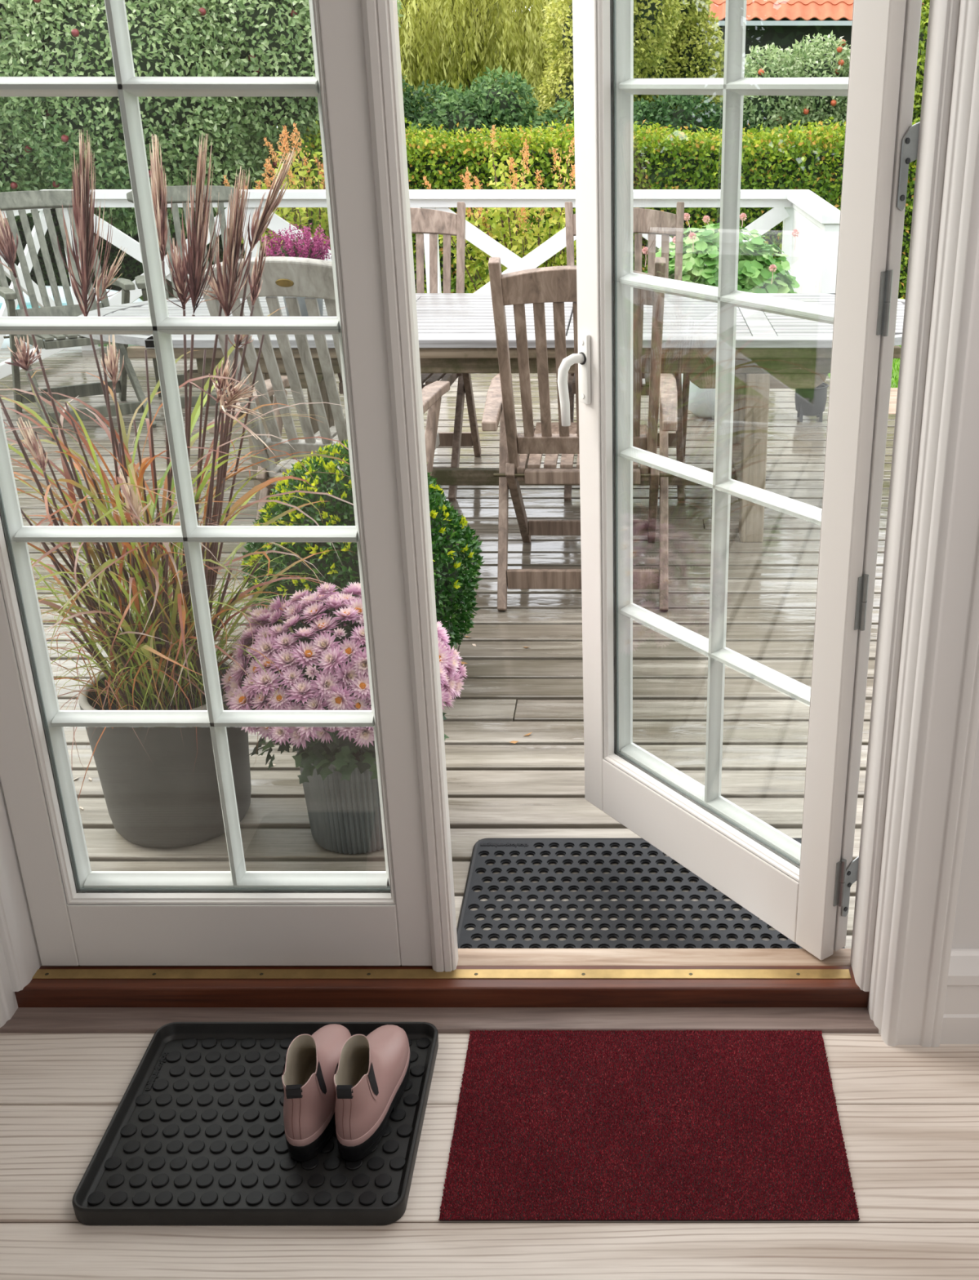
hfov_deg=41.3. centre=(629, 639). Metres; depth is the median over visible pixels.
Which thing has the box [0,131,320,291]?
hedge
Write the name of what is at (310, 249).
heather
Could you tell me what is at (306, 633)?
flower
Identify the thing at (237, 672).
flower
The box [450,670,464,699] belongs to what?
flower
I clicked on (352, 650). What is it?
flower
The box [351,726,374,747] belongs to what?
flower
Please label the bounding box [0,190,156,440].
armchair
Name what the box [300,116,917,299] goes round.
hedge
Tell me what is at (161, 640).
grass
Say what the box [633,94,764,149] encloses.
bush
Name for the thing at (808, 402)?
flowerpot
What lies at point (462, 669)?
flower
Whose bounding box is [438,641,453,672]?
flower
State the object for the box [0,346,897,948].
deck
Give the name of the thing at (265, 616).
flower
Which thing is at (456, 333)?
garden table
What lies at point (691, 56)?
tree
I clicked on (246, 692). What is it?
flower
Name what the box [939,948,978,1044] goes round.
baseboard
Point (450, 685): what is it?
flower
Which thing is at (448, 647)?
flower
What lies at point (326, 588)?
flower
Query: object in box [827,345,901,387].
grass
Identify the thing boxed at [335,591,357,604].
flower
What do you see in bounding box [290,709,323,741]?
flower
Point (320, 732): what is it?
flower
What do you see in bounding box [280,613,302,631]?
flower
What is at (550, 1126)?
doormat
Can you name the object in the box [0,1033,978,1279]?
floor
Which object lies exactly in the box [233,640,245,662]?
flower
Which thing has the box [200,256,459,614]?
armchair
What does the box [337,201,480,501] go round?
armchair
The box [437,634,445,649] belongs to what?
flower
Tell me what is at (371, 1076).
boot
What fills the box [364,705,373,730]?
flower
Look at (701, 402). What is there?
flowerpot
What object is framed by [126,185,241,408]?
armchair
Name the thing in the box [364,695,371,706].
flower
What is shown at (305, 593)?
flower
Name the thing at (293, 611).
flower
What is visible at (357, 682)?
flower
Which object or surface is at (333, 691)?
flower
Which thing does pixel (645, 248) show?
flower
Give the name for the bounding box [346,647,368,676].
flower
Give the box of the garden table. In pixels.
[77,293,905,542]
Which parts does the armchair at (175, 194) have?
arm, leg, rail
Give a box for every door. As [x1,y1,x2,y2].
[0,0,457,972]
[557,0,921,959]
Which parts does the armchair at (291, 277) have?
arm, leg, rail, leg, seat rail, seat rail, rail, leg, arm, seat rail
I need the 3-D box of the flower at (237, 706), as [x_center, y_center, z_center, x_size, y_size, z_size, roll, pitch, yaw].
[-0.770,0.162,2.576,0.067,0.068,0.022,17,27,33]
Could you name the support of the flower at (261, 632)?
on the chrysanthemum
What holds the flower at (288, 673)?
on the chrysanthemum
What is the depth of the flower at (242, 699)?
2.59 m
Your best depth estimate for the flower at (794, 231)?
6.03 m
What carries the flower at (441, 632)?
on the chrysanthemum
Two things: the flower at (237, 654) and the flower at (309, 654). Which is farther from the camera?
the flower at (237, 654)
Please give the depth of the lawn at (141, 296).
9.23 m
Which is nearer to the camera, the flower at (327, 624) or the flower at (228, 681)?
the flower at (327, 624)
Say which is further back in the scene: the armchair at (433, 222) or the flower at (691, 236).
the flower at (691, 236)
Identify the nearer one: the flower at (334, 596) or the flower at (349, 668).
the flower at (349, 668)
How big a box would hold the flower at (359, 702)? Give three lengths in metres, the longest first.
0.060 x 0.060 x 0.021 m
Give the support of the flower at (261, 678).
on the chrysanthemum
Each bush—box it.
[404,65,573,149]
[535,0,684,124]
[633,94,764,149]
[719,30,850,149]
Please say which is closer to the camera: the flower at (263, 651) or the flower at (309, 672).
the flower at (309, 672)
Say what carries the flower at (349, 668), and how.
on the chrysanthemum
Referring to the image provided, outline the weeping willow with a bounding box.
[272,0,705,129]
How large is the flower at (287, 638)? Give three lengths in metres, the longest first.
0.061 x 0.059 x 0.023 m
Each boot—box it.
[281,1023,351,1161]
[333,1024,410,1161]
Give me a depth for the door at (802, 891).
2.19 m
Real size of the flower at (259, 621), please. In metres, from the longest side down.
0.070 x 0.069 x 0.028 m
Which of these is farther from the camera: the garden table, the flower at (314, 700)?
the garden table
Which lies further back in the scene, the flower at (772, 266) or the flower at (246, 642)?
the flower at (772, 266)
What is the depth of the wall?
2.06 m
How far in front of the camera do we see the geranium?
6.08 m
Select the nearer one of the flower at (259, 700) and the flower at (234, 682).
the flower at (259, 700)
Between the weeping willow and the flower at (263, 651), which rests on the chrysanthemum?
the flower at (263, 651)
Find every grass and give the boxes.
[0,128,362,810]
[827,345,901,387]
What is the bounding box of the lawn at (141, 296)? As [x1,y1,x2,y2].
[139,295,901,387]
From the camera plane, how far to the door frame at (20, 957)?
2.17 m
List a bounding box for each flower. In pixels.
[220,665,240,692]
[224,683,243,710]
[224,687,238,710]
[227,673,244,691]
[227,684,254,710]
[228,653,248,674]
[229,655,249,682]
[230,640,250,652]
[232,638,246,659]
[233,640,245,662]
[235,703,259,734]
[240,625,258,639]
[240,625,258,644]
[240,671,260,698]
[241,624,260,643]
[245,604,268,628]
[246,644,268,659]
[246,657,258,676]
[248,667,282,696]
[250,684,270,710]
[251,633,280,660]
[251,654,276,672]
[253,624,280,642]
[253,726,272,740]
[256,620,271,626]
[257,611,272,623]
[261,702,279,728]
[266,623,291,638]
[266,684,291,710]
[267,592,287,614]
[267,608,284,626]
[268,647,306,676]
[268,726,293,744]
[270,631,298,653]
[277,666,306,688]
[280,601,293,613]
[280,604,302,619]
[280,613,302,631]
[282,699,304,710]
[284,601,302,618]
[284,677,318,703]
[287,587,309,607]
[288,626,319,639]
[288,638,320,667]
[288,727,311,748]
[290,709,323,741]
[295,590,312,604]
[296,592,324,609]
[298,592,319,616]
[300,600,328,624]
[302,694,328,710]
[303,665,319,679]
[306,614,341,637]
[308,631,341,658]
[309,591,330,602]
[309,670,344,701]
[315,726,335,742]
[316,582,337,595]
[316,644,348,674]
[320,595,351,609]
[320,706,342,732]
[322,682,356,710]
[327,592,338,599]
[332,659,358,690]
[333,605,359,622]
[333,627,346,639]
[333,726,361,741]
[334,635,364,663]
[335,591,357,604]
[341,583,361,597]
[341,597,363,624]
[343,582,361,595]
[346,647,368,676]
[346,693,370,710]
[347,671,370,700]
[349,624,365,645]
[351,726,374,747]
[357,616,364,624]
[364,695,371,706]
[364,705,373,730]
[436,621,445,639]
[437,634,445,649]
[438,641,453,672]
[439,626,449,644]
[439,662,446,685]
[440,673,449,690]
[440,683,449,709]
[442,670,457,696]
[443,687,454,709]
[445,649,460,679]
[446,644,462,663]
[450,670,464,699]
[457,659,466,679]
[641,246,647,266]
[684,213,690,232]
[688,231,696,252]
[702,215,710,224]
[739,213,746,233]
[768,264,776,284]
[791,229,799,248]
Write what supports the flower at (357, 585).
on the chrysanthemum
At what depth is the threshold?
2.21 m
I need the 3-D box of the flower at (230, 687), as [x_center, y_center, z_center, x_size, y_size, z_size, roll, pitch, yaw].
[-0.828,0.113,2.688,0.025,0.076,0.074,26,9,-43]
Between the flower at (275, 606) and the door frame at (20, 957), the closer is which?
the door frame at (20, 957)
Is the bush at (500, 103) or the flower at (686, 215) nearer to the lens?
the flower at (686, 215)
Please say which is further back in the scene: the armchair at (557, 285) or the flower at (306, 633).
the armchair at (557, 285)
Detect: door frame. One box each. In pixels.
[0,777,41,1027]
[849,0,978,1047]
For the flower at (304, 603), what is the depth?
2.69 m
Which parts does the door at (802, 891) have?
lever, handle, pane, rail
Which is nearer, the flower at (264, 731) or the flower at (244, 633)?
the flower at (264, 731)
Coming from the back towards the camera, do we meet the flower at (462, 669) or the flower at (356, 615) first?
the flower at (462, 669)
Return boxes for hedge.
[0,0,404,297]
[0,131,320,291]
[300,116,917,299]
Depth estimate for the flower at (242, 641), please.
2.69 m
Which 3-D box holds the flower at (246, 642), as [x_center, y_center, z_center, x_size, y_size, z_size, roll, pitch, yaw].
[-0.834,0.007,2.746,0.066,0.023,0.066,-25,6,18]
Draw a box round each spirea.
[222,122,330,256]
[422,124,576,329]
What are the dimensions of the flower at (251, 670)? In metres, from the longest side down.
0.059 x 0.058 x 0.020 m
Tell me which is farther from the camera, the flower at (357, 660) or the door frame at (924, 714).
the flower at (357, 660)
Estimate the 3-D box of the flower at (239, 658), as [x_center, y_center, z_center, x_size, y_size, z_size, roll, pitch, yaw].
[-0.819,0.053,2.687,0.027,0.069,0.073,20,14,-1]
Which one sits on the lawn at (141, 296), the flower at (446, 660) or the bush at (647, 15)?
the bush at (647, 15)
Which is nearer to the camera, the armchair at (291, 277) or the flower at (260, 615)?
the flower at (260, 615)
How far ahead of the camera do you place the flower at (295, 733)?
2.55 m
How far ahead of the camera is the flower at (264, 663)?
2.57 m
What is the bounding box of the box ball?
[240,439,484,675]
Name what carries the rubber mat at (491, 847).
on the deck
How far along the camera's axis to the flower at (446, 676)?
2.67 m
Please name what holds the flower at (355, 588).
on the chrysanthemum
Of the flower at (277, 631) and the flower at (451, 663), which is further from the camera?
the flower at (451, 663)
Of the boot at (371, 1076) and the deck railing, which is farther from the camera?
the deck railing
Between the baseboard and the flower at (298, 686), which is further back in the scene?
the flower at (298, 686)
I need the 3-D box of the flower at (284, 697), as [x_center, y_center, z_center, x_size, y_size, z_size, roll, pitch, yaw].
[-0.693,0.115,2.542,0.057,0.058,0.019,11,-12,4]
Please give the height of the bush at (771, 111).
2.432 m
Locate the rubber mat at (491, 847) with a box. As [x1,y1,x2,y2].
[456,838,844,948]
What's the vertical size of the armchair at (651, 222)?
1.106 m
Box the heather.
[258,222,331,260]
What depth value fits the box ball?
3.31 m
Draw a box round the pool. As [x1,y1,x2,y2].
[0,285,142,348]
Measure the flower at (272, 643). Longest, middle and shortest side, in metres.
0.072 x 0.071 x 0.029 m
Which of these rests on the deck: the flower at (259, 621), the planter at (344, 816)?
the planter at (344, 816)
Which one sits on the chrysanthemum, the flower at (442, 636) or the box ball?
the flower at (442, 636)
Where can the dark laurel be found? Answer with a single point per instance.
(411, 100)
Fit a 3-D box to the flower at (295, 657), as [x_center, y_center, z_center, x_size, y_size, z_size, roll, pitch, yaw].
[-0.682,0.040,2.561,0.077,0.031,0.076,19,56,5]
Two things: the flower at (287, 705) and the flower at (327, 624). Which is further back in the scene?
the flower at (327, 624)
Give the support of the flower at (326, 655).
on the chrysanthemum
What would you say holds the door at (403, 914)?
in the wall
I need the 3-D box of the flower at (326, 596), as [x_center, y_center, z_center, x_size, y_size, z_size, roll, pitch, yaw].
[-0.665,-0.096,2.758,0.060,0.020,0.061,-29,35,-28]
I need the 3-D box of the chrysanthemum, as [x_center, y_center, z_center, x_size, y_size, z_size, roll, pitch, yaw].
[-0.611,0.064,2.751,0.517,0.381,0.515,0,23,0]
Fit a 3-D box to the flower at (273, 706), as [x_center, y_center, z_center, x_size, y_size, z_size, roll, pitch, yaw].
[-0.713,0.150,2.556,0.060,0.059,0.024,12,-11,6]
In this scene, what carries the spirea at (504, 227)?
on the lawn at (141, 296)
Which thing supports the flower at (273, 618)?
on the chrysanthemum
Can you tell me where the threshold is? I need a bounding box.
[0,948,878,1033]
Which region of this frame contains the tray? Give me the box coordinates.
[71,1022,438,1225]
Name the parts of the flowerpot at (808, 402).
leg, leg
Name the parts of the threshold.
sill, sill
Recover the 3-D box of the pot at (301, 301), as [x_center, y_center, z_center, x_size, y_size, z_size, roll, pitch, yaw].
[-1.205,-1.286,4.738,0.174,0.193,0.174,0,23,0]
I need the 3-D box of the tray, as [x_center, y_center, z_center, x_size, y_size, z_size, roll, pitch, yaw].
[-0.553,0.733,1.981,0.471,0.031,0.396,0,23,0]
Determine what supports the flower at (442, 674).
on the chrysanthemum
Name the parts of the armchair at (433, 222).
leg, seat rail, rail, seat rail, leg, leg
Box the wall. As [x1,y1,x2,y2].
[951,723,978,948]
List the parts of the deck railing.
rail, post, post, handrail, post, post, handrail, post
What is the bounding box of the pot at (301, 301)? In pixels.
[283,296,323,316]
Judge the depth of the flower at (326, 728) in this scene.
2.55 m
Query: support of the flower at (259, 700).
on the chrysanthemum
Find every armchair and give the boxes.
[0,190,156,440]
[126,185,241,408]
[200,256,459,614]
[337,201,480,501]
[481,257,677,611]
[564,201,689,501]
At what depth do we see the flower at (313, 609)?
2.63 m
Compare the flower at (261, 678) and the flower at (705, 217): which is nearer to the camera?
the flower at (261, 678)
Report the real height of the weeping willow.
3.777 m
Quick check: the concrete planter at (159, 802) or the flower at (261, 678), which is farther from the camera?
the concrete planter at (159, 802)
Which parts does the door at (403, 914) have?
frame, rail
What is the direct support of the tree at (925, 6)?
on the lawn at (141, 296)
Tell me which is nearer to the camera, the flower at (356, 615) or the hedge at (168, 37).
the flower at (356, 615)
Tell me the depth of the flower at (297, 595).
2.76 m
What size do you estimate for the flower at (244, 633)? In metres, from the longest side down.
0.061 x 0.060 x 0.020 m
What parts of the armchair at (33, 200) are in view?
arm, leg, seat rail, leg, rail, rail, seat rail, arm, leg, leg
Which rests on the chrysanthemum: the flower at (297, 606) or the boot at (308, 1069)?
the flower at (297, 606)
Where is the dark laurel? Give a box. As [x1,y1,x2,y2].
[285,75,476,135]
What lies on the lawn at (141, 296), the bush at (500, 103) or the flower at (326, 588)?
the bush at (500, 103)
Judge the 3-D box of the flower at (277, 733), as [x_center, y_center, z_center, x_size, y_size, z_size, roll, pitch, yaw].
[-0.690,0.183,2.542,0.055,0.054,0.022,7,1,5]
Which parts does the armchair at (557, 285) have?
arm, leg, leg, seat rail, rail, rail, seat rail, seat rail, leg, leg, arm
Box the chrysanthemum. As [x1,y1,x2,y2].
[220,582,466,783]
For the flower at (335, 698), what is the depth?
2.53 m
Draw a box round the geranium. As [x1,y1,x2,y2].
[641,213,799,293]
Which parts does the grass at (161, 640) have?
blade, blade, blade, blade, blade, blade, blade, blade, blade, blade, blade, blade, blade, blade, blade, blade, blade, blade, blade, blade, blade, blade, stem, blade, blade, stem, stem, blade, blade, blade, stem, blade, stem, blade, blade, blade, blade, blade, blade, blade, blade, blade, blade, blade, blade, blade, blade, blade, blade, stem, blade, blade, blade, blade, blade, blade, stem, stem, blade, stem, blade, blade, blade, blade, blade, blade, blade, blade, stem, blade, blade, blade, stem, blade, stem, blade, stem, blade, blade, blade, blade, stem, blade, blade, stem, stem, stem, blade, stem, stem, stem, blade, stem, stem, blade, blade, blade, stem, blade, blade, blade, blade, blade, stem, blade, stem, blade, blade, stem, blade, blade, stem, blade, stem, blade, blade, blade, blade, blade, stem, stem, blade, blade, stem, blade, stem, stem, stem, blade, stem, blade, blade, blade, blade, stem, blade, stem, blade, stem, blade, blade, stem, blade, blade, blade, blade, stem, blade, blade, blade, blade, stem, blade, blade, stem, stem, blade, blade, blade, blade, blade, stem, stem, blade, blade, blade, blade, stem, blade, blade, stem, blade, stem, stem, blade, blade, blade, blade, blade, blade, blade, stem, stem, stem, stem, blade, blade, stem, blade, stem, blade, blade, blade, blade, blade, blade, stem, blade, blade, blade, blade, blade, blade, blade, blade, blade, blade, blade, blade, blade, blade, blade, blade, blade, blade, blade, blade, blade, blade, blade, blade, blade, blade, blade, blade, blade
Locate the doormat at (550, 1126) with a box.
[438,1029,859,1221]
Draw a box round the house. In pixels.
[705,0,923,103]
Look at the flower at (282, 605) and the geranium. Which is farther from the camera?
the geranium
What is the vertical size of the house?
4.987 m
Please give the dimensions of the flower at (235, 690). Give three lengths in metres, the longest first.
0.066 x 0.065 x 0.026 m
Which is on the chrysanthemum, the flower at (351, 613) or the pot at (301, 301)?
the flower at (351, 613)
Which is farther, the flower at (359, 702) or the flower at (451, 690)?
the flower at (451, 690)
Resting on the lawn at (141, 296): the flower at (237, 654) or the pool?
the pool
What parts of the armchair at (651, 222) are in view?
leg, seat rail, rail, seat rail, leg, leg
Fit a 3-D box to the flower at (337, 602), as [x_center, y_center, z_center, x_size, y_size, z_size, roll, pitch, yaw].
[-0.609,-0.078,2.654,0.074,0.027,0.071,-3,-1,-4]
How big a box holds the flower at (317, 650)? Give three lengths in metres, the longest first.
0.073 x 0.072 x 0.029 m
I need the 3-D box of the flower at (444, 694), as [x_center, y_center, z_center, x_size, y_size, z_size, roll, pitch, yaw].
[-0.402,0.115,2.625,0.076,0.077,0.025,-26,2,-19]
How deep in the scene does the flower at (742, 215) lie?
6.15 m
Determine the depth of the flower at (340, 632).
2.59 m
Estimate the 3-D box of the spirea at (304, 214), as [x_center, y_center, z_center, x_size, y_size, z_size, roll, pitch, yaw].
[-2.118,-2.603,8.696,1.056,1.679,0.699,1,23,3]
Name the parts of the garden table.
leg, leg, edge rail, foot rail, leg, leg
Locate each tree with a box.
[633,0,724,117]
[911,0,929,123]
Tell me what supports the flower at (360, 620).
on the chrysanthemum
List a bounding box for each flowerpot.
[681,373,715,419]
[794,382,828,422]
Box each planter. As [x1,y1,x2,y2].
[78,656,251,848]
[296,749,383,854]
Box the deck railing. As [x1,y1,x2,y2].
[0,189,839,378]
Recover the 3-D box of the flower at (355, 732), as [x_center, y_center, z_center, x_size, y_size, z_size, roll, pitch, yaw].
[-0.559,0.169,2.554,0.068,0.067,0.027,-6,-16,-3]
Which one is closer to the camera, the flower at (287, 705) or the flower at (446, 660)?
the flower at (287, 705)
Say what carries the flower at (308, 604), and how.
on the chrysanthemum
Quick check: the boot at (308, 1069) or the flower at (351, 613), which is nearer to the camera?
the boot at (308, 1069)
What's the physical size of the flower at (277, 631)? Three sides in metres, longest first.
0.054 x 0.053 x 0.022 m
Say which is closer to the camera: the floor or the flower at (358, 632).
the floor

